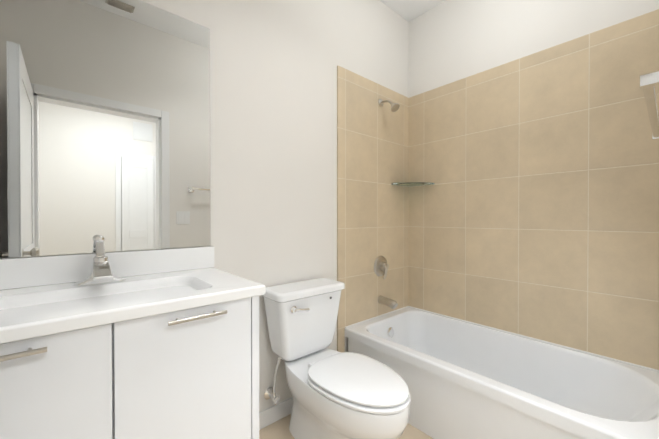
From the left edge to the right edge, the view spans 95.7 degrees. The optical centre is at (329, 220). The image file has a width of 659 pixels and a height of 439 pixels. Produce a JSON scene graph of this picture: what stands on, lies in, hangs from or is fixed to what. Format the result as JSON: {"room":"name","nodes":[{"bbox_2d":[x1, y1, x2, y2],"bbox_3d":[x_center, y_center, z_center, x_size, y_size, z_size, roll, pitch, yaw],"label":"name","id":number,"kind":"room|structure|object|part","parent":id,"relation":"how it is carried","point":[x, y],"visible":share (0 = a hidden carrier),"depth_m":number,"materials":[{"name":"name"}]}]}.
{"room":"bathroom","nodes":[
{"label":"bathroom","id":0,"kind":"room"},
{"bbox_2d":[0,0,408,411],"bbox_3d":[-0.333,-0.271,1.734,2.790,2.800,0.120,0,1,-41],"label":"wall","id":1,"kind":"structure","parent":0,"point":[274,64],"depth_m":1.70,"materials":[{"name":"paint"}]},
{"bbox_2d":[0,0,209,257],"bbox_3d":[-0.906,-0.397,1.146,0.879,1.040,0.004,0,1,-41],"label":"mirror","id":2,"kind":"object","parent":1,"relation":"attached to","point":[105,118],"visible":1,"depth_m":1.16,"materials":[{"name":"silver mirror"}]},
{"bbox_2d":[0,246,213,289],"bbox_3d":[-0.897,0.175,1.146,0.897,0.100,0.023,0,1,-41],"label":"backsplash","id":3,"kind":"structure","parent":1,"relation":"attached to","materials":[{"name":"stone"}]},
{"bbox_2d":[259,397,292,429],"bbox_3d":[-0.262,1.084,1.718,0.833,0.090,0.014,0,1,-41],"label":"baseboard","id":4,"kind":"structure","parent":1,"relation":"attached to","point":[275,413],"depth_m":1.67,"materials":[{"name":"paint"}]},
{"bbox_2d":[337,66,408,352],"bbox_3d":[0.357,0.047,2.252,0.808,2.155,0.012,0,1,-41],"label":"wall tile","id":5,"kind":"structure","parent":1,"relation":"attached to","point":[372,167],"depth_m":2.19,"materials":[{"name":"beige tile"}]},
{"bbox_2d":[374,256,388,278],"bbox_3d":[0.414,0.350,2.244,0.156,0.166,0.078,0,1,-41],"label":"tub valve","id":6,"kind":"object","parent":5,"relation":"attached to","point":[381,266],"visible":1,"depth_m":2.23,"materials":[{"name":"silver metal"}]},
{"bbox_2d":[378,295,397,308],"bbox_3d":[0.438,0.605,2.218,0.062,0.072,0.151,0,1,-41],"label":"tub spout","id":7,"kind":"object","parent":5,"relation":"attached to","point":[392,304],"visible":1,"depth_m":2.20,"materials":[{"name":"silver metal"}]},
{"bbox_2d":[378,99,399,111],"bbox_3d":[0.442,-0.859,2.203,0.070,0.128,0.163,0,1,-41],"label":"shower head","id":8,"kind":"object","parent":5,"relation":"attached to","point":[395,107],"visible":1,"depth_m":2.18},
{"bbox_2d":[391,182,433,186],"bbox_3d":[0.654,-0.290,2.343,0.235,0.020,0.235,0,1,-41],"label":"glass corner shelf","id":9,"kind":"object","parent":1,"relation":"attached to","point":[408,184],"visible":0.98,"depth_m":2.35,"materials":[{"name":"teal"}]},
{"bbox_2d":[259,414,433,438],"bbox_3d":[0.792,1.171,0.152,3.350,0.060,4.160,0,1,-41],"label":"floor","id":10,"kind":"structure","parent":0,"point":[278,429],"depth_m":1.59,"materials":[{"name":"tile"}]},
{"bbox_2d":[0,236,265,438],"bbox_3d":[-0.730,0.596,0.959,0.897,1.078,0.530,0,1,-41],"label":"bathroom vanity","id":11,"kind":"object","parent":10,"relation":"on","point":[100,343],"visible":0.98,"depth_m":0.89,"materials":[{"name":"laminate"}]},
{"bbox_2d":[72,236,125,285],"bbox_3d":[-0.815,0.141,1.065,0.156,0.170,0.182,0,1,-41],"label":"faucet","id":12,"kind":"object","parent":11,"relation":"on","point":[101,268],"depth_m":1.10,"materials":[{"name":"silver metal"}]},
{"bbox_3d":[-0.560,0.294,0.775,0.590,0.012,0.032,0,1,-41],"label":"handle","id":13,"kind":"part","parent":11,"relation":"part of","materials":[{"name":"silver metal"}]},
{"bbox_3d":[-0.597,0.650,0.780,0.839,0.761,0.019,0,1,-41],"label":"door","id":14,"kind":"part","parent":11,"relation":"part of","materials":[{"name":"laminate"}]},
{"bbox_2d":[261,278,409,438],"bbox_3d":[0.039,0.744,1.463,0.454,0.773,0.785,0,1,-41],"label":"toilet","id":15,"kind":"object","parent":10,"relation":"on","point":[343,395],"visible":1,"depth_m":1.45,"materials":[{"name":"ceramic"}]},
{"bbox_3d":[-0.148,0.448,1.512,0.099,0.038,0.030,0,1,-41],"label":"lever","id":16,"kind":"part","parent":15,"relation":"part of","materials":[{"name":"silver metal"}]},
{"bbox_3d":[-0.140,0.572,1.667,0.424,0.341,0.192,0,1,-41],"label":"tank","id":17,"kind":"part","parent":15,"relation":"part of","materials":[{"name":"ceramic"}]},
{"bbox_3d":[-0.139,0.378,1.664,0.454,0.044,0.216,0,1,-41],"label":"lid","id":18,"kind":"part","parent":15,"relation":"part of","materials":[{"name":"ceramic"}]},
{"bbox_3d":[0.138,0.733,1.350,0.364,0.020,0.485,0,1,-41],"label":"seat","id":19,"kind":"part","parent":15,"relation":"part of","materials":[{"name":"plastic"}]},
{"bbox_2d":[345,307,658,438],"bbox_3d":[0.879,0.929,1.713,0.757,0.400,1.514,0,1,-41],"label":"tub","id":20,"kind":"object","parent":10,"relation":"on","point":[464,379],"visible":0.88,"depth_m":1.58,"materials":[{"name":"ceramic"}]},
{"bbox_2d":[380,0,445,21],"bbox_3d":[0.792,-1.689,0.131,3.350,0.060,4.160,0,1,-41],"label":"ceiling","id":21,"kind":"structure","parent":0,"point":[408,10],"depth_m":2.33,"materials":[{"name":"paint"}]},
{"bbox_2d":[408,0,658,97],"bbox_3d":[1.251,-0.273,1.950,0.120,2.800,1.640,0,1,-41],"label":"wall","id":22,"kind":"structure","parent":0,"point":[450,41],"depth_m":2.02,"materials":[{"name":"paint"}]},
{"bbox_2d":[345,306,658,371],"bbox_3d":[0.879,0.726,1.707,0.747,0.007,1.505,0,1,-41],"label":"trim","id":23,"kind":"structure","parent":22,"relation":"attached to","point":[511,333],"depth_m":1.90,"materials":[{"name":"paint"}]},
{"bbox_2d":[408,9,658,369],"bbox_3d":[1.162,-0.151,1.952,0.012,1.753,1.520,0,1,-41],"label":"wall tile","id":24,"kind":"structure","parent":22,"relation":"attached to","point":[534,210],"depth_m":1.78,"materials":[{"name":"beige tile"}]},
{"bbox_3d":[0.746,-0.262,0.499,2.550,2.800,0.120,0,1,-41],"label":"wall","id":25,"kind":"structure","parent":0,"visible":0},
{"bbox_2d":[640,71,658,139],"bbox_3d":[0.881,-0.279,0.761,0.648,0.048,0.095,0,1,-41],"label":"towel rail","id":26,"kind":"object","parent":25,"relation":"attached to","point":[649,82],"visible":1,"depth_m":0.65,"materials":[{"name":"metal"}]}
]}

